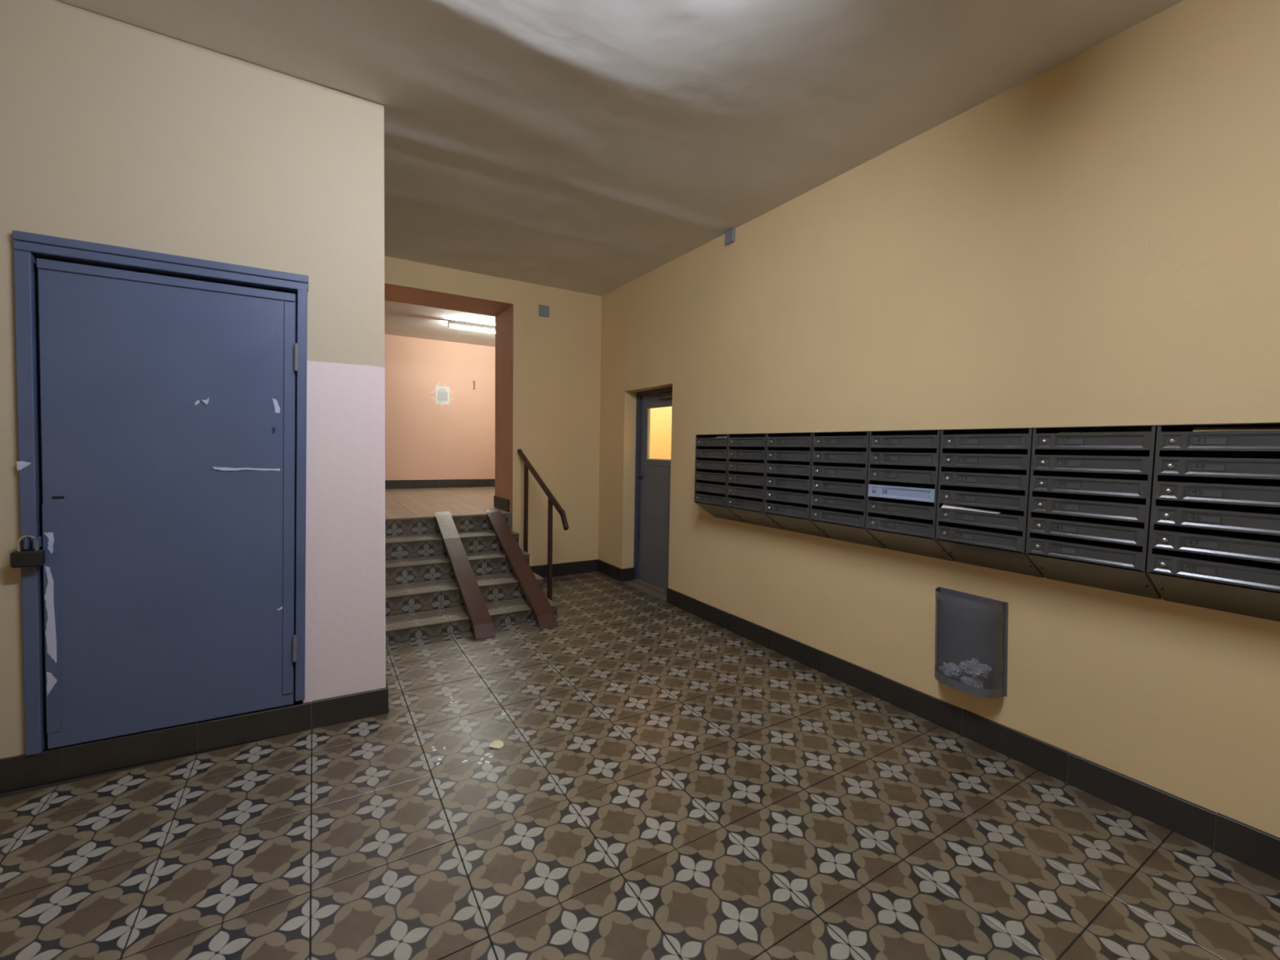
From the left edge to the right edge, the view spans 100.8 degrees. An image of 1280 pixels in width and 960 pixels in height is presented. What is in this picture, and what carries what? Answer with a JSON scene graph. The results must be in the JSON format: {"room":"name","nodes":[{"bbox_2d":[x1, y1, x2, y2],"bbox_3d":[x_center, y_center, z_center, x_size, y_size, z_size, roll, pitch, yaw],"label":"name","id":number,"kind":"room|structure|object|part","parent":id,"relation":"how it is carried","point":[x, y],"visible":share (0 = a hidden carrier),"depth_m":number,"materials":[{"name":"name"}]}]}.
{"room":"apartment building lobby","nodes":[
{"label":"apartment building lobby","id":0,"kind":"room"},
{"bbox_2d":[0,0,386,758],"bbox_3d":[-2.861,-0.357,2.925,2.424,2.966,2.273,-1,4,-32],"label":"wall","id":1,"kind":"structure","parent":0,"point":[113,132],"depth_m":2.25,"materials":[{"name":"paint"}]},
{"bbox_2d":[12,230,308,755],"bbox_3d":[-1.938,0.069,2.225,0.958,1.975,0.118,-1,4,-30],"label":"door","id":2,"kind":"structure","parent":1,"relation":"in","point":[167,404],"depth_m":2.19,"materials":[{"name":"blue paint"}]},
{"bbox_2d":[9,534,45,568],"bbox_3d":[-2.294,0.265,1.984,0.083,0.120,0.043,-1,4,-32],"label":"padlock","id":3,"kind":"object","parent":2,"relation":"hanging from","point":[36,557],"visible":1,"depth_m":1.97,"materials":[{"name":"black metal"}]},
{"bbox_3d":[-1.896,-0.812,2.175,0.807,0.035,0.007,-1,4,-31],"label":"rail","id":4,"kind":"part","parent":2,"relation":"part of","materials":[{"name":"blue metal"}]},
{"bbox_2d":[34,254,302,751],"bbox_3d":[-2.040,0.095,2.388,0.973,2.055,0.320,-1,4,-32],"label":"trim","id":5,"kind":"structure","parent":1,"relation":"attached to","point":[36,256],"depth_m":2.08,"materials":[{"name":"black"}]},
{"bbox_2d":[0,687,388,792],"bbox_3d":[-2.272,1.123,2.106,2.302,0.129,0.016,-1,4,-29],"label":"baseboard","id":6,"kind":"structure","parent":1,"relation":"attached to","point":[20,771],"depth_m":2.27,"materials":[{"name":"black paint"}]},
{"bbox_2d":[384,333,495,488],"bbox_3d":[-3.372,-0.866,8.134,5.600,2.583,0.100,-1,4,-32],"label":"wall","id":7,"kind":"structure","parent":0,"point":[425,439],"depth_m":8.21,"materials":[{"name":"pink paint"}]},
{"bbox_2d":[385,479,494,488],"bbox_3d":[-3.358,0.062,8.139,5.600,0.129,0.016,-1,4,-32],"label":"baseboard","id":8,"kind":"structure","parent":7,"relation":"attached to","point":[389,484],"depth_m":8.26,"materials":[{"name":"brown tile"}]},
{"bbox_2d":[431,381,453,406],"bbox_3d":[-3.072,-1.335,8.224,0.337,0.388,0.002,-1,4,-32],"label":"paper notice","id":9,"kind":"object","parent":7,"relation":"attached to","point":[442,393],"visible":1,"depth_m":8.23,"materials":[{"name":"white paper"}]},
{"bbox_2d":[384,300,495,346],"bbox_3d":[-2.447,-2.099,6.593,5.800,0.108,3.539,-1,4,-32],"label":"ceiling","id":10,"kind":"structure","parent":0,"point":[402,319],"depth_m":7.03,"materials":[{"name":"white paint"}]},
{"bbox_2d":[448,320,495,333],"bbox_3d":[-1.954,-2.019,7.149,1.220,0.098,0.050,-1,4,-32],"label":"tube light","id":11,"kind":"object","parent":10,"relation":"attached to","point":[450,322],"visible":0.53,"depth_m":6.97,"materials":[{"name":"white"}]},
{"bbox_2d":[385,486,511,536],"bbox_3d":[-2.443,0.381,6.660,5.600,0.300,3.527,-1,4,-32],"label":"floor","id":12,"kind":"structure","parent":0,"point":[411,503],"depth_m":6.15,"materials":[{"name":"brown tile"}]},
{"bbox_2d":[384,256,601,566],"bbox_3d":[-2.564,-0.463,4.792,4.665,2.966,0.604,-1,4,-32],"label":"wall","id":13,"kind":"structure","parent":0,"point":[548,370],"depth_m":5.43,"materials":[{"name":"beige paint"}]},
{"bbox_2d":[538,304,549,317],"bbox_3d":[-0.963,-1.698,5.322,0.104,0.106,0.024,-1,4,-32],"label":"junction box","id":14,"kind":"object","parent":13,"relation":"attached to","point":[544,311],"visible":1,"depth_m":5.31,"materials":[{"name":"grey plastic"}]},
{"bbox_2d":[530,559,597,577],"bbox_3d":[-0.885,0.943,5.561,1.005,0.130,0.015,-1,4,-32],"label":"baseboard","id":15,"kind":"structure","parent":13,"relation":"attached to","point":[581,566],"depth_m":5.62,"materials":[{"name":"brown tile"}]},
{"bbox_2d":[494,399,495,448],"bbox_3d":[-1.222,-0.801,7.677,2.618,2.583,2.935,-1,4,-32],"label":"wall","id":16,"kind":"structure","parent":0,"point":[495,399],"depth_m":5.76,"materials":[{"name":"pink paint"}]},
{"bbox_2d":[493,495,509,511],"bbox_3d":[-1.461,0.248,5.580,0.014,0.128,0.504,-1,4,-32],"label":"baseboard","id":17,"kind":"structure","parent":16,"relation":"attached to","point":[503,504],"depth_m":5.55,"materials":[{"name":"brown tile"}]},
{"bbox_2d":[55,0,1183,296],"bbox_3d":[-0.370,-1.682,1.090,4.765,0.027,7.841,-1,4,-32],"label":"ceiling","id":18,"kind":"structure","parent":0,"point":[590,147],"depth_m":2.37,"materials":[{"name":"white paint"}]},
{"bbox_2d":[0,571,1279,959],"bbox_3d":[-0.355,1.330,1.281,5.095,0.121,7.991,-1,4,-32],"label":"floor","id":19,"kind":"structure","parent":0,"point":[665,782],"depth_m":1.83,"materials":[{"name":"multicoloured tile"}]},
{"bbox_2d":[385,514,558,644],"bbox_3d":[-1.551,0.727,4.390,1.339,0.673,1.275,-1,4,-32],"label":"staircase","id":20,"kind":"structure","parent":19,"relation":"on","point":[424,599],"depth_m":4.27,"materials":[{"name":"tile"}]},
{"bbox_2d":[433,511,495,639],"bbox_3d":[-1.471,0.704,4.343,0.137,0.728,1.500,-1,4,-32],"label":"ramp","id":21,"kind":"object","parent":20,"relation":"on","point":[481,621],"visible":1,"depth_m":4.17,"materials":[{"name":"brown metal"}]},
{"bbox_2d":[484,509,557,628],"bbox_3d":[-1.069,0.697,4.591,0.140,0.728,1.500,-1,4,-32],"label":"ramp","id":22,"kind":"object","parent":20,"relation":"on","point":[543,612],"visible":1,"depth_m":4.42,"materials":[{"name":"brown metal"}]},
{"bbox_2d":[488,739,503,748],"bbox_3d":[-0.648,1.197,2.396,0.066,0.006,0.063,2,4,20],"label":"dry leaf","id":23,"kind":"object","parent":19,"relation":"on","point":[498,744],"visible":1,"depth_m":2.40,"materials":[{"name":"beige plant"}]},
{"bbox_2d":[517,448,568,600],"bbox_3d":[-0.904,0.388,4.809,0.034,1.323,1.203,-1,4,-32],"label":"handrail","id":24,"kind":"object","parent":19,"relation":"on","point":[552,501],"visible":0.81,"depth_m":4.63,"materials":[{"name":"brown metal"}]},
{"bbox_3d":[-1.108,0.429,5.142,0.034,1.195,0.034,-1,4,-32],"label":"post","id":25,"kind":"part","parent":24,"relation":"part of","materials":[{"name":"brown metal"}]},
{"bbox_3d":[-0.921,-0.004,4.827,0.030,0.536,1.099,-1,4,-32],"label":"rail","id":26,"kind":"part","parent":24,"relation":"part of","materials":[{"name":"brown wood"}]},
{"bbox_3d":[-0.786,0.607,4.624,0.034,0.913,0.034,-1,4,-32],"label":"post","id":27,"kind":"part","parent":24,"relation":"part of","materials":[{"name":"brown metal"}]},
{"bbox_3d":[-0.621,0.329,4.348,0.030,0.158,0.131,-1,4,-32],"label":"rail","id":28,"kind":"part","parent":24,"relation":"part of","materials":[{"name":"brown wood"}]},
{"bbox_2d":[598,0,1279,837],"bbox_3d":[1.581,-0.264,2.686,0.225,2.966,8.541,-1,4,-32],"label":"wall","id":29,"kind":"structure","parent":0,"point":[1095,240],"depth_m":2.29,"materials":[{"name":"beige paint"}]},
{"bbox_2d":[597,559,621,581],"bbox_3d":[-0.329,0.951,5.601,0.015,0.129,0.529,-1,4,-32],"label":"baseboard","id":30,"kind":"structure","parent":29,"relation":"attached to","point":[613,571],"depth_m":5.58,"materials":[{"name":"brown tile"}]},
{"bbox_2d":[620,567,634,582],"bbox_3d":[-0.129,0.966,5.406,0.150,0.129,0.015,-1,4,-32],"label":"baseboard","id":31,"kind":"structure","parent":29,"relation":"attached to","point":[626,574],"depth_m":5.39,"materials":[{"name":"brown tile"}]},
{"bbox_2d":[622,580,666,601],"bbox_3d":[0.136,1.083,5.101,0.250,0.062,0.825,-1,4,-32],"label":"sill","id":32,"kind":"structure","parent":29,"relation":"attached to","point":[632,583],"depth_m":5.07,"materials":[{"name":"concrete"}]},
{"bbox_2d":[633,386,672,595],"bbox_3d":[0.181,0.097,5.059,0.136,1.916,0.823,-1,4,-32],"label":"door","id":33,"kind":"structure","parent":29,"relation":"in","point":[654,407],"depth_m":5.17,"materials":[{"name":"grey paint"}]},
{"bbox_3d":[0.210,-0.441,5.050,0.004,0.503,0.485,-1,4,-32],"label":"glass pane","id":34,"kind":"part","parent":33,"relation":"part of","materials":[{"name":"yellow glass"}]},
{"bbox_2d":[693,434,746,523],"bbox_3d":[0.592,-0.015,3.890,0.205,0.632,0.366,-1,4,-32],"label":"mailbox","id":35,"kind":"object","parent":29,"relation":"attached to","point":[711,451],"visible":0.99,"depth_m":3.87,"materials":[{"name":"grey paint"}]},
{"bbox_3d":[0.510,0.142,3.853,0.012,0.062,0.344,-1,4,-32],"label":"box door","id":36,"kind":"part","parent":35,"relation":"part of","materials":[{"name":"grey paint"}]},
{"bbox_3d":[0.511,0.059,3.847,0.012,0.062,0.344,-1,4,-32],"label":"box door","id":37,"kind":"part","parent":35,"relation":"part of","materials":[{"name":"grey paint"}]},
{"bbox_3d":[0.511,-0.024,3.841,0.012,0.062,0.344,-1,4,-31],"label":"box door","id":38,"kind":"part","parent":35,"relation":"part of","materials":[{"name":"grey paint"}]},
{"bbox_3d":[0.514,-0.108,3.838,0.012,0.062,0.344,-1,4,-32],"label":"box door","id":39,"kind":"part","parent":35,"relation":"part of","materials":[{"name":"grey paint"}]},
{"bbox_3d":[0.515,-0.191,3.832,0.012,0.062,0.344,-1,4,-31],"label":"box door","id":40,"kind":"part","parent":35,"relation":"part of","materials":[{"name":"grey paint"}]},
{"bbox_3d":[0.517,-0.274,3.828,0.012,0.062,0.344,-1,4,-32],"label":"box door","id":41,"kind":"part","parent":35,"relation":"part of","materials":[{"name":"grey paint"}]},
{"bbox_2d":[724,228,735,244],"bbox_3d":[0.661,-1.788,3.896,0.028,0.090,0.092,-1,4,-32],"label":"junction box","id":42,"kind":"object","parent":29,"relation":"attached to","point":[730,234],"visible":1,"depth_m":3.88,"materials":[{"name":"grey plastic"}]},
{"bbox_2d":[726,433,784,529],"bbox_3d":[0.783,0.007,3.580,0.205,0.632,0.366,-1,4,-32],"label":"mailbox","id":43,"kind":"object","parent":29,"relation":"attached to","point":[746,453],"visible":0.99,"depth_m":3.56,"materials":[{"name":"grey paint"}]},
{"bbox_3d":[0.701,0.164,3.542,0.012,0.062,0.344,-1,4,-32],"label":"box door","id":44,"kind":"part","parent":43,"relation":"part of","materials":[{"name":"grey paint"}]},
{"bbox_3d":[0.702,0.081,3.537,0.012,0.062,0.344,-1,4,-32],"label":"box door","id":45,"kind":"part","parent":43,"relation":"part of","materials":[{"name":"grey paint"}]},
{"bbox_3d":[0.704,-0.002,3.532,0.012,0.062,0.344,-1,4,-32],"label":"box door","id":46,"kind":"part","parent":43,"relation":"part of","materials":[{"name":"grey paint"}]},
{"bbox_3d":[0.706,-0.086,3.527,0.012,0.062,0.344,-1,4,-32],"label":"box door","id":47,"kind":"part","parent":43,"relation":"part of","materials":[{"name":"grey paint"}]},
{"bbox_3d":[0.708,-0.169,3.522,0.012,0.062,0.344,-1,4,-32],"label":"box door","id":48,"kind":"part","parent":43,"relation":"part of","materials":[{"name":"grey paint"}]},
{"bbox_3d":[0.709,-0.253,3.518,0.012,0.062,0.344,-1,4,-32],"label":"box door","id":49,"kind":"part","parent":43,"relation":"part of","materials":[{"name":"grey paint"}]},
{"bbox_2d":[764,431,830,538],"bbox_3d":[0.975,0.029,3.269,0.205,0.632,0.366,-1,4,-32],"label":"mailbox","id":50,"kind":"object","parent":29,"relation":"attached to","point":[788,458],"visible":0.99,"depth_m":3.25,"materials":[{"name":"grey paint"}]},
{"bbox_3d":[0.893,0.185,3.231,0.012,0.062,0.344,-1,4,-32],"label":"box door","id":51,"kind":"part","parent":50,"relation":"part of","materials":[{"name":"grey paint"}]},
{"bbox_3d":[0.895,0.102,3.227,0.012,0.062,0.344,-1,4,-32],"label":"box door","id":52,"kind":"part","parent":50,"relation":"part of","materials":[{"name":"grey paint"}]},
{"bbox_3d":[0.895,0.020,3.221,0.012,0.062,0.344,-1,4,-32],"label":"box door","id":53,"kind":"part","parent":50,"relation":"part of","materials":[{"name":"grey paint"}]},
{"bbox_3d":[0.897,-0.064,3.216,0.012,0.062,0.344,-1,4,-32],"label":"box door","id":54,"kind":"part","parent":50,"relation":"part of","materials":[{"name":"grey paint"}]},
{"bbox_3d":[0.898,-0.147,3.211,0.012,0.062,0.344,-1,4,-32],"label":"box door","id":55,"kind":"part","parent":50,"relation":"part of","materials":[{"name":"grey paint"}]},
{"bbox_3d":[0.900,-0.231,3.207,0.012,0.062,0.344,-1,4,-32],"label":"box door","id":56,"kind":"part","parent":50,"relation":"part of","materials":[{"name":"grey paint"}]},
{"bbox_2d":[809,431,886,548],"bbox_3d":[1.166,0.050,2.958,0.205,0.632,0.366,-1,4,-32],"label":"mailbox","id":57,"kind":"object","parent":29,"relation":"attached to","point":[839,462],"visible":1,"depth_m":2.93,"materials":[{"name":"grey paint"}]},
{"bbox_3d":[1.084,0.207,2.920,0.012,0.062,0.344,-1,4,-32],"label":"box door","id":58,"kind":"part","parent":57,"relation":"part of","materials":[{"name":"grey paint"}]},
{"bbox_3d":[1.085,0.124,2.915,0.012,0.062,0.344,-1,4,-32],"label":"box door","id":59,"kind":"part","parent":57,"relation":"part of","materials":[{"name":"grey paint"}]},
{"bbox_3d":[1.087,0.042,2.911,0.012,0.062,0.344,-1,4,-32],"label":"box door","id":60,"kind":"part","parent":57,"relation":"part of","materials":[{"name":"grey paint"}]},
{"bbox_3d":[1.088,-0.042,2.905,0.012,0.062,0.344,-1,4,-32],"label":"box door","id":61,"kind":"part","parent":57,"relation":"part of","materials":[{"name":"grey paint"}]},
{"bbox_3d":[1.091,-0.125,2.901,0.012,0.062,0.344,-1,4,-32],"label":"box door","id":62,"kind":"part","parent":57,"relation":"part of","materials":[{"name":"grey paint"}]},
{"bbox_3d":[1.091,-0.209,2.896,0.012,0.062,0.344,-1,4,-32],"label":"box door","id":63,"kind":"part","parent":57,"relation":"part of","materials":[{"name":"grey paint"}]},
{"bbox_2d":[865,429,955,561],"bbox_3d":[1.357,0.072,2.647,0.206,0.632,0.366,-1,4,-32],"label":"mailbox","id":64,"kind":"object","parent":29,"relation":"attached to","point":[903,467],"visible":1,"depth_m":2.62,"materials":[{"name":"grey paint"}]},
{"bbox_3d":[1.275,0.229,2.609,0.012,0.062,0.344,-1,4,-32],"label":"box door","id":65,"kind":"part","parent":64,"relation":"part of","materials":[{"name":"grey paint"}]},
{"bbox_3d":[1.278,0.146,2.605,0.012,0.062,0.344,-1,4,-32],"label":"box door","id":66,"kind":"part","parent":64,"relation":"part of","materials":[{"name":"grey paint"}]},
{"bbox_3d":[1.277,0.063,2.599,0.012,0.062,0.344,-1,4,-32],"label":"box door","id":67,"kind":"part","parent":64,"relation":"part of","materials":[{"name":"blue paint"}]},
{"bbox_3d":[1.279,-0.021,2.595,0.012,0.062,0.344,-1,4,-32],"label":"box door","id":68,"kind":"part","parent":64,"relation":"part of","materials":[{"name":"grey paint"}]},
{"bbox_3d":[1.282,-0.103,2.590,0.012,0.062,0.344,-1,4,-32],"label":"box door","id":69,"kind":"part","parent":64,"relation":"part of","materials":[{"name":"grey paint"}]},
{"bbox_3d":[1.282,-0.187,2.585,0.012,0.062,0.344,-1,4,-32],"label":"box door","id":70,"kind":"part","parent":64,"relation":"part of","materials":[{"name":"grey paint"}]},
{"bbox_2d":[934,586,1008,697],"bbox_3d":[1.519,0.756,2.484,0.124,0.428,0.333,-1,4,-32],"label":"waste bin","id":71,"kind":"object","parent":29,"relation":"attached to","point":[970,626],"visible":1,"depth_m":2.44,"materials":[{"name":"grey metal"}]},
{"bbox_2d":[938,662,962,677],"bbox_3d":[1.489,0.908,2.539,0.074,0.067,0.100,-1,4,-32],"label":"crumpled paper","id":72,"kind":"object","parent":71,"relation":"in","point":[943,662],"visible":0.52,"depth_m":2.52,"materials":[{"name":"white paper"}]},
{"bbox_2d":[960,674,983,688],"bbox_3d":[1.538,0.934,2.453,0.084,0.048,0.100,-1,4,-32],"label":"crumpled paper","id":73,"kind":"object","parent":71,"relation":"on","point":[963,674],"visible":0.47,"depth_m":2.44,"materials":[{"name":"white paper"}]},
{"bbox_2d":[958,657,991,678],"bbox_3d":[1.542,0.865,2.442,0.098,0.078,0.134,-1,4,-32],"label":"crumpled paper","id":74,"kind":"object","parent":71,"relation":"in","point":[972,658],"visible":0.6,"depth_m":2.41,"materials":[{"name":"white paper"}]},
{"bbox_2d":[666,587,1279,879],"bbox_3d":[1.913,1.206,1.961,0.016,0.129,6.387,-1,4,-32],"label":"baseboard","id":75,"kind":"structure","parent":29,"relation":"attached to","point":[1258,849],"depth_m":2.26,"materials":[{"name":"brown tile"}]},
{"bbox_2d":[935,427,1044,577],"bbox_3d":[1.549,0.094,2.337,0.205,0.632,0.366,-1,4,-32],"label":"mailbox","id":76,"kind":"object","parent":29,"relation":"attached to","point":[988,469],"visible":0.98,"depth_m":2.30,"materials":[{"name":"grey paint"}]},
{"bbox_2d":[941,503,1001,513],"bbox_3d":[1.454,0.124,2.332,0.034,0.021,0.238,-1,4,-32],"label":"leaflet","id":77,"kind":"object","parent":76,"relation":"in","point":[944,505],"visible":1,"depth_m":2.35,"materials":[{"name":"white paper"}]},
{"bbox_3d":[1.466,0.251,2.299,0.012,0.062,0.344,-1,4,-32],"label":"box door","id":78,"kind":"part","parent":76,"relation":"part of","materials":[{"name":"grey paint"}]},
{"bbox_3d":[1.469,0.168,2.294,0.012,0.062,0.344,-1,4,-32],"label":"box door","id":79,"kind":"part","parent":76,"relation":"part of","materials":[{"name":"grey paint"}]},
{"bbox_3d":[1.470,0.085,2.289,0.012,0.062,0.344,-1,4,-32],"label":"box door","id":80,"kind":"part","parent":76,"relation":"part of","materials":[{"name":"grey paint"}]},
{"bbox_3d":[1.471,0.001,2.284,0.012,0.062,0.344,-1,4,-32],"label":"box door","id":81,"kind":"part","parent":76,"relation":"part of","materials":[{"name":"grey paint"}]},
{"bbox_3d":[1.473,-0.082,2.279,0.012,0.062,0.344,-1,4,-32],"label":"box door","id":82,"kind":"part","parent":76,"relation":"part of","materials":[{"name":"grey paint"}]},
{"bbox_3d":[1.474,-0.165,2.274,0.012,0.062,0.344,-1,4,-32],"label":"box door","id":83,"kind":"part","parent":76,"relation":"part of","materials":[{"name":"grey paint"}]},
{"bbox_2d":[1025,425,1161,599],"bbox_3d":[1.740,0.116,2.026,0.205,0.632,0.366,-1,4,-32],"label":"mailbox","id":84,"kind":"object","parent":29,"relation":"attached to","point":[1090,500],"visible":0.98,"depth_m":1.99,"materials":[{"name":"grey paint"}]},
{"bbox_3d":[1.658,0.273,1.988,0.012,0.062,0.344,-1,4,-32],"label":"box door","id":85,"kind":"part","parent":84,"relation":"part of","materials":[{"name":"grey paint"}]},
{"bbox_3d":[1.660,0.190,1.984,0.012,0.062,0.344,-1,4,-32],"label":"box door","id":86,"kind":"part","parent":84,"relation":"part of","materials":[{"name":"grey paint"}]},
{"bbox_3d":[1.662,0.107,1.979,0.012,0.062,0.344,-1,4,-32],"label":"box door","id":87,"kind":"part","parent":84,"relation":"part of","materials":[{"name":"grey paint"}]},
{"bbox_3d":[1.662,0.023,1.973,0.012,0.062,0.344,-1,4,-32],"label":"box door","id":88,"kind":"part","parent":84,"relation":"part of","materials":[{"name":"grey paint"}]},
{"bbox_3d":[1.664,-0.060,1.968,0.012,0.062,0.344,-1,4,-32],"label":"box door","id":89,"kind":"part","parent":84,"relation":"part of","materials":[{"name":"grey paint"}]},
{"bbox_3d":[1.665,-0.144,1.963,0.012,0.062,0.344,-1,4,-32],"label":"box door","id":90,"kind":"part","parent":84,"relation":"part of","materials":[{"name":"grey paint"}]},
{"bbox_2d":[1057,430,1151,433],"bbox_3d":[1.710,-0.177,1.953,0.046,0.010,0.265,-1,4,-32],"label":"leaflet","id":91,"kind":"object","parent":84,"relation":"in","point":[1139,430],"visible":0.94,"depth_m":1.92,"materials":[{"name":"beige paper"}]},
{"bbox_2d":[1146,422,1279,622],"bbox_3d":[1.931,0.138,1.715,0.205,0.632,0.366,-1,4,-32],"label":"mailbox","id":92,"kind":"object","parent":29,"relation":"attached to","point":[1214,540],"visible":1,"depth_m":1.71,"materials":[{"name":"grey paint"}]},
{"bbox_3d":[1.849,0.294,1.677,0.012,0.062,0.344,-1,4,-32],"label":"box door","id":93,"kind":"part","parent":92,"relation":"part of","materials":[{"name":"grey paint"}]},
{"bbox_3d":[1.851,0.211,1.673,0.012,0.062,0.344,-1,4,-32],"label":"box door","id":94,"kind":"part","parent":92,"relation":"part of","materials":[{"name":"grey paint"}]},
{"bbox_3d":[1.852,0.129,1.668,0.012,0.062,0.344,-1,4,-32],"label":"box door","id":95,"kind":"part","parent":92,"relation":"part of","materials":[{"name":"grey paint"}]},
{"bbox_3d":[1.854,0.045,1.663,0.012,0.062,0.344,-1,4,-32],"label":"box door","id":96,"kind":"part","parent":92,"relation":"part of","materials":[{"name":"grey paint"}]},
{"bbox_3d":[1.856,-0.038,1.658,0.012,0.062,0.344,-1,4,-32],"label":"box door","id":97,"kind":"part","parent":92,"relation":"part of","materials":[{"name":"grey paint"}]},
{"bbox_3d":[1.856,-0.122,1.652,0.012,0.062,0.344,-1,4,-32],"label":"box door","id":98,"kind":"part","parent":92,"relation":"part of","materials":[{"name":"grey paint"}]},
{"bbox_2d":[1192,426,1279,431],"bbox_3d":[1.895,-0.159,1.639,0.041,0.017,0.255,-1,4,-32],"label":"leaflet","id":99,"kind":"object","parent":92,"relation":"in","point":[1197,428],"visible":1,"depth_m":1.68,"materials":[{"name":"beige paper"}]}
]}

